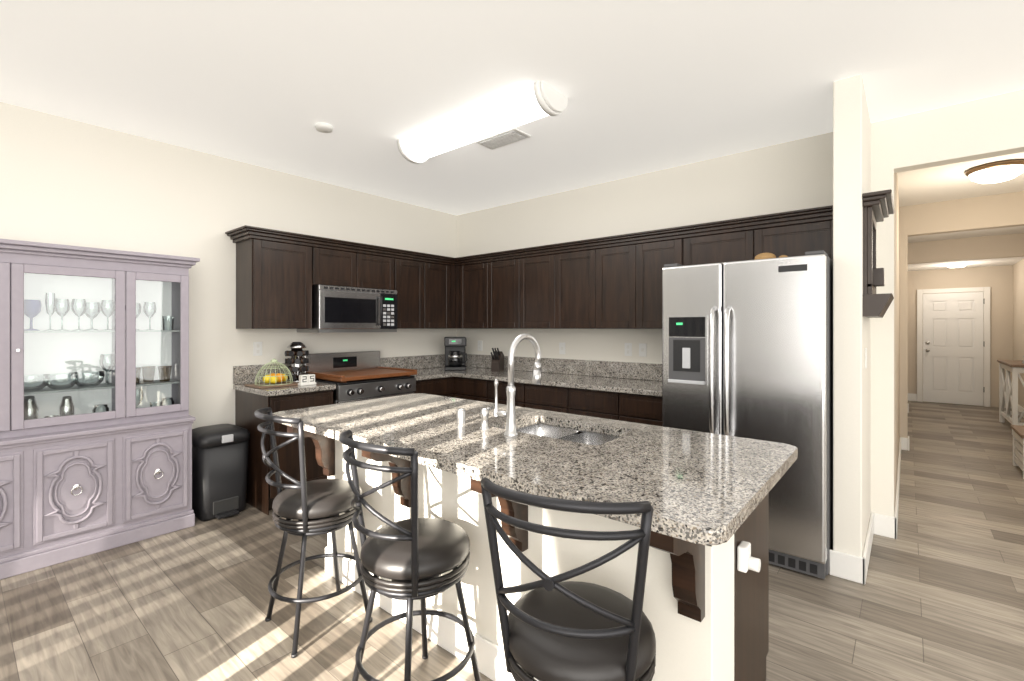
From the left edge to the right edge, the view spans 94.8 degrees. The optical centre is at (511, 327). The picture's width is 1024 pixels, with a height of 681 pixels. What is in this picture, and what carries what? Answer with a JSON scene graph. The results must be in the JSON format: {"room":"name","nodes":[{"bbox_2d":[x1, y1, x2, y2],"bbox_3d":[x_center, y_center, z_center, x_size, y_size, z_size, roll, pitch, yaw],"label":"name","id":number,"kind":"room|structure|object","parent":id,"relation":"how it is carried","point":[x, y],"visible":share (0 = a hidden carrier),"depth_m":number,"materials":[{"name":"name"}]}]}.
{"room":"kitchen","nodes":[
{"label":"kitchen","id":0,"kind":"room"},
{"bbox_2d":[0,102,456,428],"bbox_3d":[-3.578,0.001,2.392,0.120,2.750,9.120,0,0,40],"label":"wall","id":1,"kind":"structure","parent":0,"point":[66,181],"depth_m":3.67,"materials":[{"name":"paint"}]},
{"bbox_2d":[253,342,261,355],"bbox_3d":[-2.153,0.176,3.990,0.008,0.118,0.072,0,0,40],"label":"electrical outlet plate","id":2,"kind":"object","parent":1,"relation":"attached to","point":[257,348],"depth_m":3.99,"materials":[{"name":"white plastic"}]},
{"bbox_2d":[233,233,316,328],"bbox_3d":[-1.980,-0.357,3.936,0.337,0.725,0.480,0,0,40],"label":"upper cabinet","id":3,"kind":"object","parent":1,"relation":"attached to","point":[276,276],"depth_m":3.80,"materials":[{"name":"brown wood"}]},
{"bbox_2d":[233,354,444,384],"bbox_3d":[-1.476,0.385,4.782,0.021,0.149,2.468,0,0,40],"label":"backsplash","id":4,"kind":"structure","parent":1,"relation":"attached to","point":[242,375],"depth_m":4.97,"materials":[{"name":"grey stone"}]},
{"bbox_2d":[317,241,364,287],"bbox_3d":[-1.673,-0.544,4.301,0.337,0.350,0.474,0,0,40],"label":"upper cabinet","id":5,"kind":"object","parent":1,"relation":"attached to","point":[337,265],"depth_m":4.21,"materials":[{"name":"brown wood"}]},
{"bbox_2d":[297,285,396,332],"bbox_3d":[-1.511,-0.164,4.404,0.452,0.405,0.796,0,0,40],"label":"microwave","id":6,"kind":"object","parent":5,"relation":"attached to","point":[343,309],"visible":1,"depth_m":4.22,"materials":[{"name":"silver metal"}]},
{"bbox_2d":[365,249,396,289],"bbox_3d":[-1.437,-0.544,4.582,0.337,0.350,0.474,0,0,40],"label":"upper cabinet","id":7,"kind":"object","parent":1,"relation":"attached to","point":[380,268],"depth_m":4.54,"materials":[{"name":"brown wood"}]},
{"bbox_2d":[397,253,420,328],"bbox_3d":[-1.146,-0.357,4.930,0.337,0.725,0.433,0,0,40],"label":"upper cabinet","id":8,"kind":"object","parent":1,"relation":"attached to","point":[408,268],"depth_m":4.79,"materials":[{"name":"brown wood"}]},
{"bbox_2d":[421,257,452,328],"bbox_3d":[-0.896,-0.357,5.181,0.397,0.725,0.519,0,0,40],"label":"upper cabinet","id":9,"kind":"object","parent":1,"relation":"attached to","point":[436,274],"depth_m":5.08,"materials":[{"name":"brown wood"}]},
{"bbox_2d":[0,401,1023,680],"bbox_3d":[2.391,1.401,2.527,9.150,0.050,17.000,0,0,40],"label":"floor","id":10,"kind":"structure","parent":0,"point":[938,595],"depth_m":2.33,"materials":[{"name":"brown wood"}]},
{"bbox_2d":[0,239,199,579],"bbox_3d":[-2.753,0.441,2.940,0.431,1.870,1.306,0,0,40],"label":"hutch","id":11,"kind":"object","parent":10,"relation":"on","point":[97,420],"visible":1,"depth_m":2.98,"materials":[{"name":"purple paint"}]},
{"bbox_2d":[192,424,249,520],"bbox_3d":[-2.207,1.060,3.539,0.435,0.629,0.348,0,0,40],"label":"trash can","id":12,"kind":"object","parent":10,"relation":"on","point":[219,467],"visible":0.9,"depth_m":3.41,"materials":[{"name":"black plastic"}]},
{"bbox_2d":[235,389,333,514],"bbox_3d":[-1.859,0.939,3.860,0.620,0.874,0.526,0,0,40],"label":"base cabinet","id":13,"kind":"object","parent":10,"relation":"on","point":[260,494],"depth_m":3.61,"materials":[{"name":"brown wood"}]},
{"bbox_2d":[233,381,335,396],"bbox_3d":[-1.856,0.481,3.845,0.645,0.040,0.544,0,0,40],"label":"countertop","id":14,"kind":"structure","parent":13,"relation":"on","point":[320,387],"depth_m":3.65,"materials":[{"name":"grey stone"}]},
{"bbox_2d":[244,359,298,388],"bbox_3d":[-1.879,0.352,3.793,0.280,0.216,0.410,0,0,40],"label":"fruit basket","id":15,"kind":"object","parent":14,"relation":"on","point":[273,380],"visible":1,"depth_m":3.72,"materials":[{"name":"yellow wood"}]},
{"bbox_2d":[285,342,308,381],"bbox_3d":[-1.848,0.289,4.048,0.189,0.342,0.189,0,0,40],"label":"spice rack","id":16,"kind":"object","parent":14,"relation":"on","point":[297,360],"visible":0.85,"depth_m":4.00,"materials":[{"name":"silver metal"}]},
{"bbox_2d":[298,374,315,385],"bbox_3d":[-1.655,0.419,3.808,0.055,0.082,0.130,0,0,40],"label":"block","id":17,"kind":"object","parent":14,"relation":"on","point":[308,379],"visible":1,"depth_m":3.78,"materials":[{"name":"white wood"}]},
{"bbox_2d":[254,407,372,657],"bbox_3d":[-0.927,0.871,2.195,0.481,1.012,0.427,0,0,-44],"label":"stool","id":18,"kind":"object","parent":10,"relation":"on","point":[316,507],"visible":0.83,"depth_m":2.07,"materials":[{"name":"metal"}]},
{"bbox_2d":[303,351,416,403],"bbox_3d":[-1.382,0.803,4.322,0.702,1.145,0.786,0,0,40],"label":"range","id":19,"kind":"object","parent":10,"relation":"on","point":[352,376],"visible":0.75,"depth_m":4.26,"materials":[{"name":"silver metal"}]},
{"bbox_2d":[339,430,480,680],"bbox_3d":[-0.368,0.871,1.707,0.427,1.012,0.481,0,0,42],"label":"stool","id":20,"kind":"object","parent":10,"relation":"on","point":[414,557],"visible":1,"depth_m":1.59,"materials":[{"name":"leather"}]},
{"bbox_2d":[413,377,452,396],"bbox_3d":[-0.977,0.939,4.863,0.681,0.874,0.551,0,0,40],"label":"base cabinet","id":21,"kind":"object","parent":10,"relation":"on","point":[441,386],"depth_m":4.70,"materials":[{"name":"brown wood"}]},
{"bbox_2d":[412,369,452,380],"bbox_3d":[-1.007,0.481,4.856,0.645,0.040,0.503,0,0,40],"label":"countertop","id":22,"kind":"structure","parent":21,"relation":"on","point":[420,372],"depth_m":4.77,"materials":[{"name":"grey stone"}]},
{"bbox_2d":[453,377,492,402],"bbox_3d":[-0.222,0.939,4.933,0.554,0.874,0.669,0,0,40],"label":"base cabinet","id":23,"kind":"object","parent":10,"relation":"on","point":[470,388],"depth_m":4.69,"materials":[{"name":"brown wood"}]},
{"bbox_2d":[493,381,528,407],"bbox_3d":[0.133,0.939,4.667,0.588,0.874,0.620,0,0,40],"label":"base cabinet","id":24,"kind":"object","parent":10,"relation":"on","point":[522,391],"depth_m":4.34,"materials":[{"name":"brown wood"}]},
{"bbox_2d":[287,426,773,680],"bbox_3d":[-0.064,0.939,2.162,2.160,0.874,0.956,0,0,40],"label":"kitchen island","id":25,"kind":"object","parent":10,"relation":"on","point":[705,610],"depth_m":1.69,"materials":[{"name":"paint"}]},
{"bbox_2d":[273,394,797,553],"bbox_3d":[-0.096,0.481,2.205,2.336,0.040,1.030,0,0,40],"label":"island countertop","id":26,"kind":"structure","parent":25,"relation":"on","point":[701,488],"depth_m":1.72,"materials":[{"name":"grey stone"}]},
{"bbox_2d":[529,385,572,413],"bbox_3d":[0.489,0.939,4.368,0.597,0.874,0.620,0,0,40],"label":"base cabinet","id":27,"kind":"object","parent":10,"relation":"on","point":[542,397],"depth_m":4.09,"materials":[{"name":"brown wood"}]},
{"bbox_2d":[480,477,655,680],"bbox_3d":[0.167,0.871,1.227,0.427,1.012,0.481,0,0,24],"label":"stool","id":28,"kind":"object","parent":10,"relation":"on","point":[555,628],"visible":1,"depth_m":1.10,"materials":[{"name":"leather"}]},
{"bbox_2d":[573,389,624,420],"bbox_3d":[0.849,0.939,4.066,0.598,0.874,0.620,0,0,40],"label":"base cabinet","id":29,"kind":"object","parent":10,"relation":"on","point":[586,402],"depth_m":3.79,"materials":[{"name":"brown wood"}]},
{"bbox_2d":[437,365,661,396],"bbox_3d":[0.247,0.481,4.554,2.955,0.040,0.646,0,0,40],"label":"countertop","id":30,"kind":"structure","parent":29,"relation":"on","point":[562,380],"depth_m":4.14,"materials":[{"name":"grey stone"}]},
{"bbox_2d":[444,337,466,370],"bbox_3d":[-0.625,0.280,5.236,0.252,0.360,0.285,0,0,-8],"label":"coffee maker","id":31,"kind":"object","parent":30,"relation":"on","point":[455,353],"visible":1,"depth_m":5.12,"materials":[{"name":"black plastic"}]},
{"bbox_2d":[491,348,503,371],"bbox_3d":[-0.160,0.334,5.014,0.090,0.252,0.194,0,0,20],"label":"knife block","id":32,"kind":"object","parent":30,"relation":"on","point":[497,362],"visible":1,"depth_m":4.97,"materials":[{"name":"brown wood"}]},
{"bbox_2d":[625,393,661,425],"bbox_3d":[1.183,0.939,3.786,0.529,0.874,0.620,0,0,40],"label":"base cabinet","id":33,"kind":"object","parent":10,"relation":"on","point":[643,410],"depth_m":3.55,"materials":[{"name":"brown wood"}]},
{"bbox_2d":[662,250,832,578],"bbox_3d":[1.594,0.471,3.124,0.908,1.780,0.990,0,0,40],"label":"fridge","id":34,"kind":"object","parent":10,"relation":"on","point":[747,348],"visible":0.73,"depth_m":2.70,"materials":[{"name":"silver metal"}]},
{"bbox_2d":[723,253,787,263],"bbox_3d":[1.526,-0.442,3.122,0.640,0.082,0.340,0,0,40],"label":"tray","id":35,"kind":"object","parent":34,"relation":"on","point":[764,255],"visible":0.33,"depth_m":2.98,"materials":[{"name":"orange wood"}]},
{"bbox_2d":[997,355,1023,434],"bbox_3d":[6.904,0.855,6.377,0.355,1.042,1.200,0,0,40],"label":"console table","id":36,"kind":"object","parent":10,"relation":"on","point":[1008,394],"visible":0.9,"depth_m":6.36,"materials":[{"name":"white wood"}]},
{"bbox_2d":[1010,425,1023,478],"bbox_3d":[5.051,1.176,4.355,0.545,0.400,0.610,0,0,40],"label":"bench","id":37,"kind":"object","parent":10,"relation":"on","point":[1018,447],"visible":1,"depth_m":4.53,"materials":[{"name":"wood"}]},
{"bbox_2d":[0,0,1023,270],"bbox_3d":[3.194,-1.249,3.485,9.150,0.350,14.500,0,0,40],"label":"ceiling","id":38,"kind":"structure","parent":0,"point":[644,86],"depth_m":2.57,"materials":[{"name":"paint"}]},
{"bbox_2d":[315,122,332,132],"bbox_3d":[-1.278,-1.359,3.204,0.120,0.030,0.120,0,0,40],"label":"smoke detector","id":39,"kind":"object","parent":38,"relation":"attached to","point":[323,127],"visible":1,"depth_m":3.18,"materials":[{"name":"white plastic"}]},
{"bbox_2d":[397,81,567,163],"bbox_3d":[-0.258,-1.310,3.144,1.330,0.127,0.280,0,0,40],"label":"light fixture","id":40,"kind":"object","parent":38,"relation":"attached to","point":[537,100],"visible":1,"depth_m":2.97,"materials":[{"name":"white plastic"}]},
{"bbox_2d":[475,128,530,149],"bbox_3d":[-0.068,-1.366,3.416,0.380,0.016,0.190,0,0,40],"label":"ceiling vent","id":41,"kind":"object","parent":38,"relation":"in","point":[504,138],"visible":0.98,"depth_m":3.40,"materials":[{"name":"white metal"}]},
{"bbox_2d":[946,263,966,267],"bbox_3d":[7.473,-1.044,7.922,0.260,0.060,0.260,0,0,40],"label":"ceiling light","id":42,"kind":"object","parent":38,"relation":"attached to","point":[956,265],"visible":1,"depth_m":7.84,"materials":[{"name":"beige"}]},
{"bbox_2d":[900,191,1023,263],"bbox_3d":[5.972,-1.209,6.095,1.450,0.330,3.170,0,0,40],"label":"beam","id":43,"kind":"structure","parent":38,"relation":"attached to","point":[985,212],"depth_m":5.21,"materials":[{"name":"paint"}]},
{"bbox_2d":[965,159,1023,183],"bbox_3d":[4.131,-1.310,4.017,0.390,0.128,0.390,0,0,40],"label":"dome light","id":44,"kind":"object","parent":38,"relation":"attached to","point":[997,171],"visible":1,"depth_m":3.93,"materials":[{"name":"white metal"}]},
{"bbox_2d":[457,89,1023,516],"bbox_3d":[2.808,0.001,2.908,9.000,2.750,0.120,0,0,40],"label":"wall","id":45,"kind":"structure","parent":0,"point":[794,175],"depth_m":3.65,"materials":[{"name":"paint"}]},
{"bbox_2d":[461,257,492,328],"bbox_3d":[-0.315,-0.357,5.227,0.550,0.725,0.338,0,0,40],"label":"upper cabinet","id":46,"kind":"object","parent":45,"relation":"attached to","point":[476,276],"depth_m":5.07,"materials":[{"name":"brown wood"}]},
{"bbox_2d":[478,341,481,350],"bbox_3d":[-0.374,0.206,5.495,0.072,0.118,0.008,0,0,40],"label":"electrical outlet plate","id":47,"kind":"object","parent":45,"relation":"attached to","point":[479,342],"depth_m":5.49,"materials":[{"name":"white plastic"}]},
{"bbox_2d":[493,253,524,328],"bbox_3d":[0.014,-0.357,4.951,0.549,0.725,0.338,0,0,40],"label":"upper cabinet","id":48,"kind":"object","parent":45,"relation":"attached to","point":[508,272],"depth_m":4.78,"materials":[{"name":"brown wood"}]},
{"bbox_2d":[525,249,560,328],"bbox_3d":[0.344,-0.357,4.674,0.550,0.725,0.338,0,0,40],"label":"upper cabinet","id":49,"kind":"object","parent":45,"relation":"attached to","point":[543,269],"depth_m":4.50,"materials":[{"name":"brown wood"}]},
{"bbox_2d":[559,342,564,353],"bbox_3d":[0.507,0.206,4.755,0.072,0.118,0.008,0,0,40],"label":"electrical outlet plate","id":50,"kind":"object","parent":45,"relation":"attached to","point":[561,345],"depth_m":4.76,"materials":[{"name":"white plastic"}]},
{"bbox_2d":[465,354,661,380],"bbox_3d":[0.448,0.385,4.793,2.955,0.149,0.022,0,0,40],"label":"backsplash","id":51,"kind":"structure","parent":45,"relation":"attached to","point":[639,371],"depth_m":4.57,"materials":[{"name":"grey stone"}]},
{"bbox_2d":[561,245,600,328],"bbox_3d":[0.673,-0.357,4.397,0.549,0.725,0.338,0,0,40],"label":"upper cabinet","id":52,"kind":"object","parent":45,"relation":"attached to","point":[580,265],"depth_m":4.23,"materials":[{"name":"brown wood"}]},
{"bbox_2d":[601,237,644,328],"bbox_3d":[0.984,-0.357,4.137,0.499,0.725,0.338,0,0,40],"label":"upper cabinet","id":53,"kind":"object","parent":45,"relation":"attached to","point":[612,282],"depth_m":3.97,"materials":[{"name":"brown wood"}]},
{"bbox_2d":[625,343,631,355],"bbox_3d":[1.058,0.196,4.292,0.072,0.118,0.008,0,0,40],"label":"electrical outlet plate","id":54,"kind":"object","parent":45,"relation":"attached to","point":[628,346],"depth_m":4.29,"materials":[{"name":"white plastic"}]},
{"bbox_2d":[639,343,646,356],"bbox_3d":[1.166,0.196,4.202,0.072,0.118,0.008,0,0,40],"label":"electrical outlet plate","id":55,"kind":"object","parent":45,"relation":"attached to","point":[642,346],"depth_m":4.20,"materials":[{"name":"white plastic"}]},
{"bbox_2d":[645,233,684,328],"bbox_3d":[1.253,-0.357,3.911,0.443,0.725,0.338,0,0,40],"label":"upper cabinet","id":56,"kind":"object","parent":45,"relation":"attached to","point":[669,249],"depth_m":3.78,"materials":[{"name":"brown wood"}]},
{"bbox_2d":[685,221,764,265],"bbox_3d":[1.636,-0.572,3.589,0.558,0.295,0.338,0,0,40],"label":"upper cabinet","id":57,"kind":"object","parent":45,"relation":"attached to","point":[732,243],"depth_m":3.44,"materials":[{"name":"brown wood"}]},
{"bbox_2d":[765,213,832,259],"bbox_3d":[1.982,-0.572,3.299,0.559,0.295,0.338,0,0,40],"label":"upper cabinet","id":58,"kind":"object","parent":45,"relation":"attached to","point":[794,236],"depth_m":3.14,"materials":[{"name":"brown wood"}]},
{"bbox_2d":[865,348,866,367],"bbox_3d":[2.072,0.176,2.755,0.008,0.118,0.072,0,0,40],"label":"electrical outlet plate","id":59,"kind":"object","parent":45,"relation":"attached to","point":[865,348],"depth_m":2.73,"materials":[{"name":"white plastic"}]},
{"bbox_2d":[829,393,1023,584],"bbox_3d":[2.352,1.306,2.363,8.999,0.140,16.699,0,0,40],"label":"baseboard","id":60,"kind":"structure","parent":45,"relation":"attached to","point":[850,567],"depth_m":2.80,"materials":[{"name":"white wood"}]},
{"bbox_2d":[833,74,870,556],"bbox_3d":[2.099,0.001,2.896,0.130,2.750,0.810,0,0,40],"label":"pillar","id":61,"kind":"structure","parent":0,"point":[851,343],"depth_m":2.59,"materials":[{"name":"paint"}]},
{"bbox_2d":[862,189,893,317],"bbox_3d":[2.136,-0.397,2.740,0.125,0.665,0.600,0,0,40],"label":"wall shelf","id":62,"kind":"object","parent":61,"relation":"attached to","point":[878,206],"visible":1,"depth_m":2.58,"materials":[{"name":"brown wood"}]},
{"bbox_2d":[894,173,907,509],"bbox_3d":[4.996,0.001,6.098,0.190,2.750,7.580,0,0,40],"label":"wall","id":63,"kind":"structure","parent":0,"point":[900,336],"depth_m":5.30,"materials":[{"name":"paint"}]},
{"bbox_2d":[908,265,1012,406],"bbox_3d":[8.045,0.001,8.565,1.690,2.750,0.120,0,0,40],"label":"wall","id":64,"kind":"structure","parent":0,"point":[998,280],"depth_m":8.23,"materials":[{"name":"paint"}]},
{"bbox_2d":[917,287,989,406],"bbox_3d":[7.946,0.328,8.501,0.970,2.095,0.102,0,0,40],"label":"hall door","id":65,"kind":"structure","parent":64,"relation":"in","point":[951,343],"depth_m":8.51,"materials":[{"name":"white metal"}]},
{"bbox_2d":[1013,259,1023,407],"bbox_3d":[6.145,0.001,5.134,0.190,2.750,7.580,0,0,40],"label":"wall","id":66,"kind":"structure","parent":0,"point":[1018,310],"depth_m":7.58,"materials":[{"name":"paint"}]}
]}

